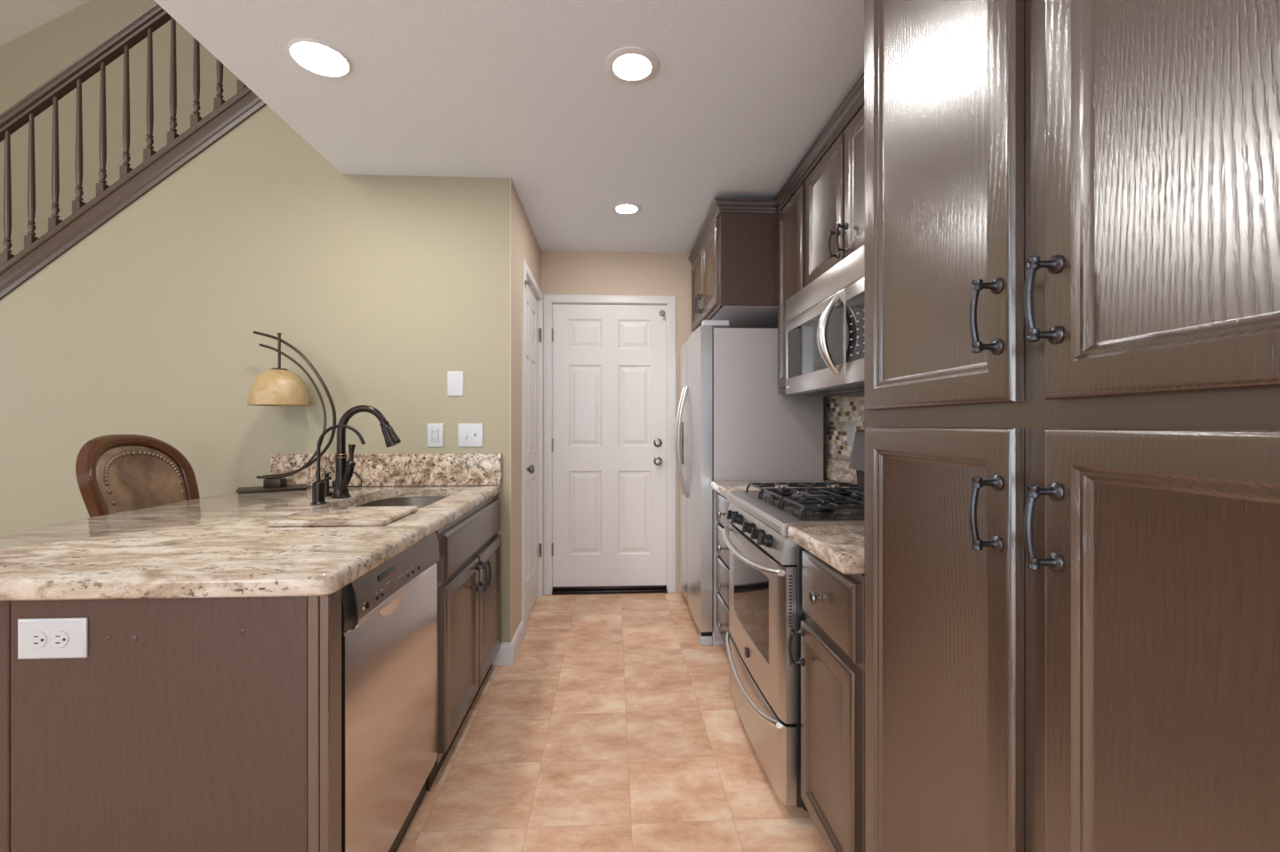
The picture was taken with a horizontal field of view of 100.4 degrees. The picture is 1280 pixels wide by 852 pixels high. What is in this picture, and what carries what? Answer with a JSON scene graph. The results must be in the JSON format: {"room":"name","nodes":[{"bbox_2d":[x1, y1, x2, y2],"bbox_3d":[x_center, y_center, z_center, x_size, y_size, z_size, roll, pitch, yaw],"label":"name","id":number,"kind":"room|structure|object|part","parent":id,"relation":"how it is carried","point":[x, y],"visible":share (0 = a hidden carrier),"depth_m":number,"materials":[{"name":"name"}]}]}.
{"room":"kitchen","nodes":[
{"label":"kitchen","id":0,"kind":"room"},
{"bbox_2d":[0,0,90,46],"bbox_3d":[-1.871,-3.845,0.382,6.300,3.690,6.950,0,0,-3],"label":"ceiling","id":1,"kind":"structure","parent":0,"point":[18,18],"depth_m":3.50,"materials":[{"name":"white paint"}]},
{"bbox_2d":[0,104,510,642],"bbox_3d":[-2.387,-0.348,2.599,3.491,3.056,0.110,0,0,-3],"label":"wall","id":2,"kind":"structure","parent":0,"point":[388,285],"depth_m":2.57,"materials":[{"name":"beige paint"}]},
{"bbox_2d":[0,2,266,299],"bbox_3d":[-2.787,-1.229,2.579,2.590,2.966,0.150,0,0,-3],"label":"stair railing","id":3,"kind":"object","parent":2,"relation":"on","point":[37,253],"visible":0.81,"depth_m":2.56,"materials":[{"name":"brown wood"}]},
{"bbox_3d":[-2.787,-1.652,2.579,2.590,2.121,0.070,0,0,-3],"label":"handrail","id":4,"kind":"part","parent":3,"relation":"part of","materials":[{"name":"brown wood"}]},
{"bbox_2d":[270,453,502,486],"bbox_3d":[-1.225,0.217,2.591,1.092,0.154,0.022,0,0,-3],"label":"backsplash","id":5,"kind":"structure","parent":2,"relation":"attached to","point":[373,469],"depth_m":2.58,"materials":[{"name":"beige stone"}]},
{"bbox_2d":[427,424,443,447],"bbox_3d":[-1.001,0.050,2.608,0.076,0.115,0.009,0,0,-3],"label":"wall outlet","id":6,"kind":"object","parent":2,"relation":"attached to","point":[435,431],"visible":1,"depth_m":2.61,"materials":[{"name":"white plastic"}]},
{"bbox_2d":[431,428,438,442],"bbox_3d":[-1.001,0.050,2.606,0.034,0.069,0.002,0,0,-3],"label":"receptacle","id":7,"kind":"object","parent":6,"relation":"attached to","point":[434,431],"depth_m":2.60,"materials":[{"name":"white plastic"}]},
{"bbox_2d":[447,371,463,396],"bbox_3d":[-0.905,-0.203,2.614,0.078,0.122,0.007,0,0,-3],"label":"blank plate","id":8,"kind":"object","parent":2,"relation":"attached to","point":[455,380],"visible":1,"depth_m":2.61,"materials":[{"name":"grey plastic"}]},
{"bbox_2d":[457,424,483,447],"bbox_3d":[-0.831,0.050,2.613,0.120,0.115,0.017,0,0,-3],"label":"light switch","id":9,"kind":"object","parent":2,"relation":"attached to","point":[468,435],"visible":1,"depth_m":2.62,"materials":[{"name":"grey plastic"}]},
{"bbox_2d":[0,0,693,593],"bbox_3d":[-2.093,-1.620,3.720,6.190,5.600,0.120,0,0,-3],"label":"wall","id":10,"kind":"structure","parent":0,"point":[28,60],"depth_m":3.59,"materials":[{"name":"beige paint"}]},
{"bbox_2d":[544,294,676,594],"bbox_3d":[-0.210,0.134,3.760,0.928,2.093,0.126,0,0,-3],"label":"door","id":11,"kind":"structure","parent":10,"relation":"in","point":[610,361],"depth_m":3.76,"materials":[{"name":"white wood"}]},
{"bbox_2d":[153,0,863,253],"bbox_3d":[-0.032,-1.360,0.474,2.617,0.280,6.950,0,0,-3],"label":"ceiling","id":12,"kind":"structure","parent":0,"point":[523,92],"depth_m":1.96,"materials":[{"name":"white paint"}]},
{"bbox_2d":[287,38,351,77],"bbox_3d":[-1.062,-1.216,1.771,0.184,0.007,0.184,0,0,-3],"label":"recessed light","id":13,"kind":"object","parent":12,"relation":"in","point":[316,56],"visible":1,"depth_m":1.76,"materials":[{"name":"white"}]},
{"bbox_2d":[611,201,641,215],"bbox_3d":[-0.076,-1.216,2.998,0.168,0.007,0.168,0,0,-3],"label":"recessed light","id":14,"kind":"object","parent":12,"relation":"in","point":[626,208],"visible":1,"depth_m":2.98,"materials":[{"name":"white"}]},
{"bbox_2d":[605,46,659,84],"bbox_3d":[-0.026,-1.216,1.809,0.184,0.007,0.184,0,0,-3],"label":"recessed light","id":15,"kind":"object","parent":12,"relation":"in","point":[631,65],"visible":1,"depth_m":1.80,"materials":[{"name":"white"}]},
{"bbox_2d":[510,177,541,642],"bbox_3d":[-0.720,-0.020,3.179,0.110,2.400,1.099,0,0,-3],"label":"wall","id":16,"kind":"structure","parent":0,"point":[524,244],"depth_m":2.77,"materials":[{"name":"beige paint"}]},
{"bbox_2d":[491,620,524,666],"bbox_3d":[-0.681,1.126,2.778,0.104,0.108,0.327,0,0,-3],"label":"baseboard","id":17,"kind":"structure","parent":16,"relation":"attached to","point":[507,654],"depth_m":2.62,"materials":[{"name":"white wood"}]},
{"bbox_2d":[521,258,543,637],"bbox_3d":[-0.672,0.129,3.337,0.098,2.102,0.785,0,0,-3],"label":"door","id":18,"kind":"structure","parent":16,"relation":"in","point":[532,294],"depth_m":3.36,"materials":[{"name":"white wood"}]},
{"bbox_2d":[396,592,828,851],"bbox_3d":[-1.871,1.220,0.382,6.300,0.080,6.950,0,0,-3],"label":"floor","id":19,"kind":"structure","parent":0,"point":[611,727],"depth_m":1.92,"materials":[{"name":"tile"}]},
{"bbox_2d":[0,600,10,851],"bbox_3d":[-1.443,0.759,1.038,0.422,0.842,0.018,0,0,-3],"label":"panel","id":20,"kind":"object","parent":19,"relation":"on","point":[4,605],"visible":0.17,"depth_m":1.04,"materials":[{"name":"brown wood"}]},
{"bbox_2d":[75,434,199,518],"bbox_3d":[-1.890,0.609,2.041,0.451,1.148,0.475,0,0,-3],"label":"dining chair","id":21,"kind":"object","parent":19,"relation":"on","point":[116,474],"visible":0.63,"depth_m":1.99,"materials":[{"name":"brown wood"}]},
{"bbox_2d":[96,445,187,514],"bbox_3d":[-1.890,0.300,2.033,0.158,0.448,0.372,0,0,-3],"label":"cushion","id":22,"kind":"object","parent":21,"relation":"on","point":[129,477],"depth_m":2.02,"materials":[{"name":"brown leather"}]},
{"bbox_2d":[10,589,341,851],"bbox_3d":[-0.920,0.759,1.071,0.601,0.842,0.052,0,0,-3],"label":"end panel","id":23,"kind":"object","parent":19,"relation":"on","point":[186,724],"visible":0.9,"depth_m":1.05,"materials":[{"name":"brown wood"}]},
{"bbox_2d":[17,617,87,659],"bbox_3d":[-1.138,0.413,1.032,0.126,0.077,0.008,0,0,-3],"label":"outlet","id":24,"kind":"object","parent":23,"relation":"attached to","point":[68,637],"visible":1,"depth_m":1.03,"materials":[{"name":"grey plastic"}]},
{"bbox_2d":[28,631,47,648],"bbox_3d":[-1.161,0.414,1.028,0.033,0.033,0.002,0,0,-3],"label":"receptacle","id":25,"kind":"object","parent":24,"relation":"attached to","point":[36,639],"depth_m":1.03,"materials":[{"name":"white plastic"}]},
{"bbox_2d":[50,631,69,647],"bbox_3d":[-1.121,0.414,1.030,0.033,0.033,0.002,0,0,-3],"label":"receptacle","id":26,"kind":"object","parent":24,"relation":"attached to","point":[59,639],"depth_m":1.03,"materials":[{"name":"white plastic"}]},
{"bbox_2d":[341,532,439,851],"bbox_3d":[-0.920,0.759,1.398,0.602,0.842,0.600,0,0,-3],"label":"dishwasher","id":27,"kind":"object","parent":19,"relation":"on","point":[389,612],"visible":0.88,"depth_m":1.33,"materials":[{"name":"silver metal"}]},
{"bbox_3d":[-0.627,0.458,1.355,0.009,0.036,0.152,0,0,-3],"label":"pocket handle","id":28,"kind":"part","parent":27,"relation":"part of","materials":[{"name":"metal"}]},
{"bbox_3d":[-0.651,0.390,1.430,0.050,0.098,0.549,0,0,-3],"label":"control panel","id":29,"kind":"part","parent":27,"relation":"part of","materials":[{"name":"silver metal"}]},
{"bbox_2d":[425,494,501,791],"bbox_3d":[-0.944,0.759,2.158,0.661,0.842,0.905,0,0,-3],"label":"base cabinet","id":30,"kind":"object","parent":19,"relation":"on","point":[469,563],"visible":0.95,"depth_m":2.02,"materials":[{"name":"brown wood"}]},
{"bbox_2d":[0,485,501,600],"bbox_3d":[-1.205,0.316,1.806,1.123,0.041,1.584,0,0,-3],"label":"countertop","id":31,"kind":"structure","parent":30,"relation":"on","point":[224,546],"depth_m":1.26,"materials":[{"name":"stone"}]},
{"bbox_2d":[235,330,362,494],"bbox_3d":[-1.571,-0.068,2.478,0.489,0.726,0.238,0,0,-31],"label":"desk lamp","id":32,"kind":"object","parent":31,"relation":"on","point":[275,387],"visible":0.86,"depth_m":2.40,"materials":[{"name":"metal"}]},
{"bbox_3d":[-1.657,0.288,2.410,0.264,0.013,0.170,0,0,-34],"label":"plate","id":33,"kind":"part","parent":32,"relation":"part of","materials":[{"name":"metal"}]},
{"bbox_3d":[-1.645,-0.172,2.433,0.238,0.166,0.238,0,0,-3],"label":"lamp shade","id":34,"kind":"part","parent":32,"relation":"part of","materials":[{"name":"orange glass"}]},
{"bbox_3d":[-1.645,-0.337,2.433,0.066,0.169,0.066,0,0,-3],"label":"stem","id":35,"kind":"part","parent":32,"relation":"part of","materials":[{"name":"metal"}]},
{"bbox_3d":[-1.403,0.256,2.514,0.167,0.078,0.051,0,0,-25],"label":"cord","id":36,"kind":"part","parent":32,"relation":"part of","materials":[{"name":"black plastic"}]},
{"bbox_2d":[324,472,333,496],"bbox_3d":[-1.302,0.247,2.218,0.054,0.095,0.054,0,0,-3],"label":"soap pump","id":37,"kind":"object","parent":31,"relation":"on","point":[328,493],"visible":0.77,"depth_m":2.21,"materials":[{"name":"brown metal"}]},
{"bbox_2d":[310,424,365,504],"bbox_3d":[-1.128,0.146,1.996,0.198,0.298,0.052,0,0,-3],"label":"tap","id":38,"kind":"object","parent":31,"relation":"on","point":[318,487],"visible":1,"depth_m":1.99,"materials":[{"name":"brown metal"}]},
{"bbox_3d":[-1.173,0.201,1.994,0.036,0.021,0.013,0,0,-3],"label":"lever handle","id":39,"kind":"part","parent":38,"relation":"part of","materials":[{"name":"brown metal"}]},
{"bbox_3d":[-1.118,0.104,1.997,0.178,0.215,0.012,0,0,-3],"label":"spout","id":40,"kind":"part","parent":38,"relation":"part of","materials":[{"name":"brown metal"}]},
{"bbox_2d":[267,506,417,527],"bbox_3d":[-0.922,0.286,1.684,0.337,0.017,0.275,0,0,-3],"label":"granite slab","id":41,"kind":"object","parent":31,"relation":"on","point":[318,516],"visible":1,"depth_m":1.61,"materials":[{"name":"beige stone"}]},
{"bbox_2d":[331,405,400,498],"bbox_3d":[-1.116,0.106,2.173,0.272,0.376,0.079,0,0,-3],"label":"faucet","id":42,"kind":"object","parent":31,"relation":"on","point":[344,469],"visible":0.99,"depth_m":2.16,"materials":[{"name":"brown metal"}]},
{"bbox_3d":[-1.183,0.174,2.154,0.074,0.196,0.036,0,0,17],"label":"lever handle","id":43,"kind":"part","parent":42,"relation":"part of","materials":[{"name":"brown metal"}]},
{"bbox_3d":[-1.134,0.024,2.176,0.200,0.212,0.033,0,0,-3],"label":"spout","id":44,"kind":"part","parent":42,"relation":"part of","materials":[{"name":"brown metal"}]},
{"bbox_2d":[358,496,447,508],"bbox_3d":[-0.980,0.427,2.181,0.420,0.178,0.695,0,0,-3],"label":"sink","id":45,"kind":"object","parent":31,"relation":"in","point":[420,502],"visible":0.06,"depth_m":2.49,"materials":[{"name":"silver metal"}]},
{"bbox_3d":[-0.653,0.805,1.953,0.020,0.540,0.417,0,0,-3],"label":"door","id":46,"kind":"part","parent":30,"relation":"part of","materials":[{"name":"brown wood"}]},
{"bbox_3d":[-0.664,0.436,2.173,0.020,0.157,0.857,0,0,-3],"label":"false drawer","id":47,"kind":"part","parent":30,"relation":"part of","materials":[{"name":"brown wood"}]},
{"bbox_3d":[-0.632,0.615,2.139,0.041,0.109,0.022,0,0,-3],"label":"handle","id":48,"kind":"part","parent":30,"relation":"part of","materials":[{"name":"grey metal"}]},
{"bbox_3d":[-0.636,0.615,2.207,0.041,0.109,0.022,0,0,-3],"label":"handle","id":49,"kind":"part","parent":30,"relation":"part of","materials":[{"name":"grey metal"}]},
{"bbox_3d":[-0.675,0.805,2.391,0.020,0.540,0.420,0,0,-3],"label":"door","id":50,"kind":"part","parent":30,"relation":"part of","materials":[{"name":"brown wood"}]},
{"bbox_2d":[716,493,730,645],"bbox_3d":[0.716,0.759,2.611,0.672,0.842,0.491,0,0,-3],"label":"base cabinet","id":51,"kind":"object","parent":19,"relation":"on","point":[723,560],"visible":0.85,"depth_m":2.63,"materials":[{"name":"brown wood"}]},
{"bbox_3d":[0.395,0.971,2.598,0.031,0.031,0.030,0,0,-3],"label":"knob","id":52,"kind":"part","parent":51,"relation":"part of","materials":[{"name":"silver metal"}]},
{"bbox_3d":[0.395,0.781,2.598,0.031,0.031,0.030,0,0,-3],"label":"knob","id":53,"kind":"part","parent":51,"relation":"part of","materials":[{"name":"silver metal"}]},
{"bbox_3d":[0.395,0.600,2.598,0.031,0.031,0.030,0,0,-3],"label":"knob","id":54,"kind":"part","parent":51,"relation":"part of","materials":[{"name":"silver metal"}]},
{"bbox_3d":[0.395,0.433,2.598,0.031,0.031,0.030,0,0,-3],"label":"knob","id":55,"kind":"part","parent":51,"relation":"part of","materials":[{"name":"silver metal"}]},
{"bbox_3d":[0.421,0.971,2.597,0.020,0.178,0.455,0,0,-3],"label":"drawer","id":56,"kind":"part","parent":51,"relation":"part of","materials":[{"name":"brown wood"}]},
{"bbox_3d":[0.421,0.781,2.597,0.020,0.178,0.455,0,0,-3],"label":"drawer","id":57,"kind":"part","parent":51,"relation":"part of","materials":[{"name":"brown wood"}]},
{"bbox_3d":[0.421,0.600,2.597,0.020,0.160,0.455,0,0,-3],"label":"drawer","id":58,"kind":"part","parent":51,"relation":"part of","materials":[{"name":"brown wood"}]},
{"bbox_3d":[0.421,0.433,2.597,0.020,0.150,0.455,0,0,-3],"label":"drawer","id":59,"kind":"part","parent":51,"relation":"part of","materials":[{"name":"brown wood"}]},
{"bbox_2d":[710,480,856,497],"bbox_3d":[0.711,0.316,2.611,0.653,0.041,0.492,0,0,-3],"label":"countertop","id":60,"kind":"structure","parent":51,"relation":"on","point":[723,488],"depth_m":2.64,"materials":[{"name":"stone"}]},
{"bbox_2d":[674,320,823,646],"bbox_3d":[0.599,0.309,3.312,0.738,1.742,0.913,0,0,-3],"label":"refrigerator","id":61,"kind":"object","parent":19,"relation":"on","point":[733,422],"visible":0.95,"depth_m":2.86,"materials":[{"name":"grey metal"}]},
{"bbox_3d":[0.258,0.105,3.442,0.071,0.695,0.025,0,0,-3],"label":"handle","id":62,"kind":"part","parent":61,"relation":"part of","materials":[{"name":"metal"}]},
{"bbox_3d":[0.265,0.105,3.309,0.071,0.695,0.025,0,0,-3],"label":"handle","id":63,"kind":"part","parent":61,"relation":"part of","materials":[{"name":"metal"}]},
{"bbox_3d":[0.315,0.286,3.562,0.072,1.637,0.383,0,0,-3],"label":"door","id":64,"kind":"part","parent":61,"relation":"part of","materials":[{"name":"silver metal"}]},
{"bbox_3d":[0.338,0.286,3.105,0.072,1.637,0.516,0,0,-3],"label":"door","id":65,"kind":"part","parent":61,"relation":"part of","materials":[{"name":"silver metal"}]},
{"bbox_2d":[722,430,863,811],"bbox_3d":[0.699,0.600,1.974,0.726,1.160,0.762,0,0,-3],"label":"gas range","id":66,"kind":"object","parent":19,"relation":"on","point":[765,603],"visible":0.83,"depth_m":1.75,"materials":[{"name":"silver metal"}]},
{"bbox_3d":[0.374,0.369,2.176,0.043,0.046,0.042,0,0,-3],"label":"control knob","id":67,"kind":"part","parent":66,"relation":"part of","materials":[{"name":"black plastic"}]},
{"bbox_3d":[0.378,0.369,2.096,0.043,0.046,0.042,0,0,-3],"label":"control knob","id":68,"kind":"part","parent":66,"relation":"part of","materials":[{"name":"black plastic"}]},
{"bbox_3d":[0.387,0.369,1.917,0.043,0.046,0.042,0,0,-3],"label":"control knob","id":69,"kind":"part","parent":66,"relation":"part of","materials":[{"name":"black plastic"}]},
{"bbox_3d":[0.376,0.454,1.958,0.078,0.036,0.725,0,0,-3],"label":"handle","id":70,"kind":"part","parent":66,"relation":"part of","materials":[{"name":"metal"}]},
{"bbox_3d":[0.385,0.931,1.959,0.049,0.072,0.710,0,0,-3],"label":"handle","id":71,"kind":"part","parent":66,"relation":"part of","materials":[{"name":"metal"}]},
{"bbox_3d":[0.393,0.369,1.797,0.043,0.046,0.042,0,0,-3],"label":"control knob","id":72,"kind":"part","parent":66,"relation":"part of","materials":[{"name":"black plastic"}]},
{"bbox_3d":[0.430,0.372,1.961,0.066,0.085,0.758,0,0,-3],"label":"control panel","id":73,"kind":"part","parent":66,"relation":"part of","materials":[{"name":"silver metal"}]},
{"bbox_3d":[0.420,1.014,1.960,0.054,0.232,0.754,0,0,-3],"label":"storage drawer","id":74,"kind":"part","parent":66,"relation":"part of","materials":[{"name":"silver metal"}]},
{"bbox_3d":[0.420,0.655,1.960,0.054,0.466,0.754,0,0,-3],"label":"oven door","id":75,"kind":"part","parent":66,"relation":"part of","materials":[{"name":"silver metal"}]},
{"bbox_3d":[0.398,0.369,1.712,0.043,0.046,0.042,0,0,-3],"label":"control knob","id":76,"kind":"part","parent":66,"relation":"part of","materials":[{"name":"black plastic"}]},
{"bbox_3d":[0.573,0.273,2.166,0.083,0.023,0.083,0,0,-3],"label":"burner","id":77,"kind":"part","parent":66,"relation":"part of","materials":[{"name":"black plastic"}]},
{"bbox_2d":[726,490,863,536],"bbox_3d":[0.700,0.308,1.974,0.604,0.042,0.760,0,0,-3],"label":"cooktop","id":78,"kind":"object","parent":66,"relation":"in","point":[764,509],"depth_m":1.77,"materials":[{"name":"silver metal"}]},
{"bbox_3d":[0.592,0.273,1.777,0.104,0.023,0.104,0,0,-3],"label":"burner","id":79,"kind":"part","parent":66,"relation":"part of","materials":[{"name":"black plastic"}]},
{"bbox_3d":[0.702,0.273,1.978,0.092,0.023,0.092,0,0,-3],"label":"burner","id":80,"kind":"part","parent":66,"relation":"part of","materials":[{"name":"black plastic"}]},
{"bbox_3d":[0.812,0.273,2.178,0.104,0.023,0.104,0,0,-3],"label":"burner","id":81,"kind":"part","parent":66,"relation":"part of","materials":[{"name":"black plastic"}]},
{"bbox_2d":[788,550,863,851],"bbox_3d":[0.772,0.759,1.393,0.682,0.842,0.366,0,0,-3],"label":"base cabinet","id":82,"kind":"object","parent":19,"relation":"on","point":[831,661],"visible":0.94,"depth_m":1.33,"materials":[{"name":"brown wood"}]},
{"bbox_3d":[0.444,0.635,1.524,0.041,0.109,0.022,0,0,-3],"label":"handle","id":83,"kind":"part","parent":82,"relation":"part of","materials":[{"name":"grey metal"}]},
{"bbox_3d":[0.454,0.445,1.377,0.036,0.036,0.035,0,0,-3],"label":"knob","id":84,"kind":"part","parent":82,"relation":"part of","materials":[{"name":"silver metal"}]},
{"bbox_2d":[788,525,863,575],"bbox_3d":[0.771,0.316,1.401,0.655,0.041,0.383,0,0,-3],"label":"countertop","id":85,"kind":"structure","parent":82,"relation":"on","point":[840,547],"depth_m":1.36,"materials":[{"name":"stone"}]},
{"bbox_3d":[0.482,0.823,1.379,0.020,0.515,0.334,0,0,-3],"label":"door","id":86,"kind":"part","parent":82,"relation":"part of","materials":[{"name":"brown wood"}]},
{"bbox_3d":[0.482,0.453,1.379,0.020,0.181,0.334,0,0,-3],"label":"drawer","id":87,"kind":"part","parent":82,"relation":"part of","materials":[{"name":"brown wood"}]},
{"bbox_2d":[864,0,1279,851],"bbox_3d":[0.808,-0.003,0.714,0.687,2.366,0.986,0,0,-3],"label":"pantry cabinet","id":88,"kind":"object","parent":19,"relation":"on","point":[1072,207],"visible":1,"depth_m":0.63,"materials":[{"name":"brown wood"}]},
{"bbox_3d":[0.504,-0.569,0.939,0.020,1.073,0.426,0,0,-3],"label":"door","id":89,"kind":"part","parent":88,"relation":"part of","materials":[{"name":"brown wood"}]},
{"bbox_3d":[0.504,0.539,0.939,0.020,1.071,0.426,0,0,-3],"label":"door","id":90,"kind":"part","parent":88,"relation":"part of","materials":[{"name":"brown wood"}]},
{"bbox_3d":[0.483,-0.153,0.749,0.041,0.109,0.022,0,0,-3],"label":"handle","id":91,"kind":"part","parent":88,"relation":"part of","materials":[{"name":"grey metal"}]},
{"bbox_3d":[0.483,0.124,0.749,0.041,0.109,0.022,0,0,-3],"label":"handle","id":92,"kind":"part","parent":88,"relation":"part of","materials":[{"name":"grey metal"}]},
{"bbox_3d":[0.488,-0.153,0.649,0.041,0.109,0.022,0,0,-3],"label":"handle","id":93,"kind":"part","parent":88,"relation":"part of","materials":[{"name":"grey metal"}]},
{"bbox_3d":[0.488,0.124,0.649,0.041,0.109,0.022,0,0,-3],"label":"handle","id":94,"kind":"part","parent":88,"relation":"part of","materials":[{"name":"grey metal"}]},
{"bbox_3d":[0.528,-0.569,0.462,0.020,1.073,0.426,0,0,-3],"label":"door","id":95,"kind":"part","parent":88,"relation":"part of","materials":[{"name":"brown wood"}]},
{"bbox_3d":[0.528,0.539,0.462,0.020,1.071,0.426,0,0,-3],"label":"door","id":96,"kind":"part","parent":88,"relation":"part of","materials":[{"name":"brown wood"}]},
{"bbox_2d":[823,396,857,487],"bbox_3d":[1.215,-0.020,0.536,0.100,2.400,6.950,0,0,-3],"label":"wall","id":97,"kind":"structure","parent":0,"point":[824,398],"depth_m":3.01,"materials":[{"name":"beige paint"}]},
{"bbox_2d":[688,197,780,393],"bbox_3d":[0.683,-0.675,3.292,0.684,1.021,1.006,0,0,-3],"label":"upper cabinet","id":98,"kind":"object","parent":97,"relation":"attached to","point":[733,257],"visible":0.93,"depth_m":2.82,"materials":[{"name":"brown wood"}]},
{"bbox_3d":[0.359,-0.750,3.333,0.041,0.109,0.022,0,0,-3],"label":"handle","id":99,"kind":"part","parent":98,"relation":"part of","materials":[{"name":"grey metal"}]},
{"bbox_3d":[0.380,-0.882,3.523,0.020,0.455,0.430,0,0,-3],"label":"door","id":100,"kind":"part","parent":98,"relation":"part of","materials":[{"name":"brown wood"}]},
{"bbox_3d":[0.363,-0.750,3.258,0.041,0.109,0.022,0,0,-3],"label":"handle","id":101,"kind":"part","parent":98,"relation":"part of","materials":[{"name":"grey metal"}]},
{"bbox_3d":[0.410,-0.895,3.303,0.019,0.526,0.953,0,0,-3],"label":"frame","id":102,"kind":"part","parent":98,"relation":"part of","materials":[{"name":"brown wood"}]},
{"bbox_3d":[0.402,-0.882,3.072,0.020,0.455,0.427,0,0,-3],"label":"door","id":103,"kind":"part","parent":98,"relation":"part of","materials":[{"name":"brown wood"}]},
{"bbox_3d":[0.538,-1.153,3.285,0.340,0.066,1.006,0,0,-3],"label":"crown molding","id":104,"kind":"part","parent":98,"relation":"part of","materials":[{"name":"brown wood"}]},
{"bbox_3d":[0.736,-0.895,2.833,0.623,0.526,0.016,0,0,-3],"label":"panel","id":105,"kind":"part","parent":98,"relation":"part of","materials":[{"name":"brown wood"}]},
{"bbox_2d":[774,160,807,393],"bbox_3d":[0.881,-0.675,2.599,0.343,1.021,0.398,0,0,-3],"label":"upper cabinet","id":106,"kind":"object","parent":97,"relation":"attached to","point":[790,200],"visible":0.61,"depth_m":2.63,"materials":[{"name":"brown wood"}]},
{"bbox_3d":[0.727,-1.153,2.591,0.034,0.066,0.398,0,0,-3],"label":"crown molding","id":107,"kind":"part","parent":106,"relation":"part of","materials":[{"name":"brown wood"}]},
{"bbox_2d":[800,72,863,286],"bbox_3d":[0.898,-0.873,1.996,0.370,0.626,0.806,0,0,-3],"label":"upper cabinet","id":108,"kind":"object","parent":97,"relation":"attached to","point":[833,165],"visible":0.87,"depth_m":2.02,"materials":[{"name":"brown wood"}]},
{"bbox_2d":[785,244,863,397],"bbox_3d":[0.840,-0.341,1.994,0.485,0.434,0.796,0,0,-3],"label":"microwave","id":109,"kind":"object","parent":108,"relation":"attached to","point":[825,318],"visible":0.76,"depth_m":1.89,"materials":[{"name":"silver metal"}]},
{"bbox_3d":[0.676,-0.296,2.078,0.022,0.321,0.613,0,0,-3],"label":"door","id":110,"kind":"part","parent":109,"relation":"part of","materials":[{"name":"silver metal"}]},
{"bbox_3d":[0.682,-0.509,1.986,0.020,0.098,0.796,0,0,-3],"label":"vent panel","id":111,"kind":"part","parent":109,"relation":"part of","materials":[{"name":"silver metal"}]},
{"bbox_3d":[0.644,-0.308,1.824,0.077,0.275,0.044,0,0,-3],"label":"handle","id":112,"kind":"part","parent":109,"relation":"part of","materials":[{"name":"metal"}]},
{"bbox_3d":[0.697,-0.296,1.679,0.021,0.321,0.181,0,0,-3],"label":"control panel","id":113,"kind":"part","parent":109,"relation":"part of","materials":[{"name":"silver metal"}]},
{"bbox_3d":[0.754,-0.853,2.184,0.020,0.485,0.373,0,0,-3],"label":"door","id":114,"kind":"part","parent":108,"relation":"part of","materials":[{"name":"brown wood"}]},
{"bbox_3d":[0.757,-1.153,1.989,0.034,0.066,0.806,0,0,-3],"label":"crown molding","id":115,"kind":"part","parent":108,"relation":"part of","materials":[{"name":"brown wood"}]},
{"bbox_3d":[0.732,-0.685,2.021,0.041,0.109,0.022,0,0,-3],"label":"handle","id":116,"kind":"part","parent":108,"relation":"part of","materials":[{"name":"grey metal"}]},
{"bbox_3d":[0.783,-0.859,1.990,0.019,0.598,0.806,0,0,-3],"label":"frame","id":117,"kind":"part","parent":108,"relation":"part of","materials":[{"name":"brown wood"}]},
{"bbox_3d":[0.735,-0.685,1.951,0.041,0.109,0.022,0,0,-3],"label":"handle","id":118,"kind":"part","parent":108,"relation":"part of","materials":[{"name":"grey metal"}]},
{"bbox_3d":[0.773,-0.853,1.797,0.020,0.485,0.362,0,0,-3],"label":"door","id":119,"kind":"part","parent":108,"relation":"part of","materials":[{"name":"brown wood"}]},
{"bbox_2d":[824,457,856,484],"bbox_3d":[1.043,0.237,2.670,0.014,0.114,0.570,0,0,-3],"label":"backsplash","id":120,"kind":"structure","parent":97,"relation":"attached to","point":[838,470],"depth_m":2.76,"materials":[{"name":"beige stone"}]},
{"bbox_2d":[826,396,863,461],"bbox_3d":[1.083,-0.031,2.092,0.008,0.418,1.730,0,0,-3],"label":"backsplash","id":121,"kind":"structure","parent":97,"relation":"attached to","point":[840,411],"depth_m":2.77,"materials":[{"name":"tile"}]},
{"bbox_2d":[847,422,854,446],"bbox_3d":[1.046,0.043,2.655,0.008,0.118,0.075,0,0,-3],"label":"outlet","id":122,"kind":"object","parent":121,"relation":"attached to","point":[850,425],"visible":0.98,"depth_m":2.65,"materials":[{"name":"grey plastic"}]},
{"bbox_2d":[848,427,850,440],"bbox_3d":[1.043,0.043,2.655,0.002,0.068,0.032,0,0,-3],"label":"receptacle","id":123,"kind":"object","parent":122,"relation":"attached to","point":[849,428],"depth_m":2.66,"materials":[{"name":"grey plastic"}]}
]}

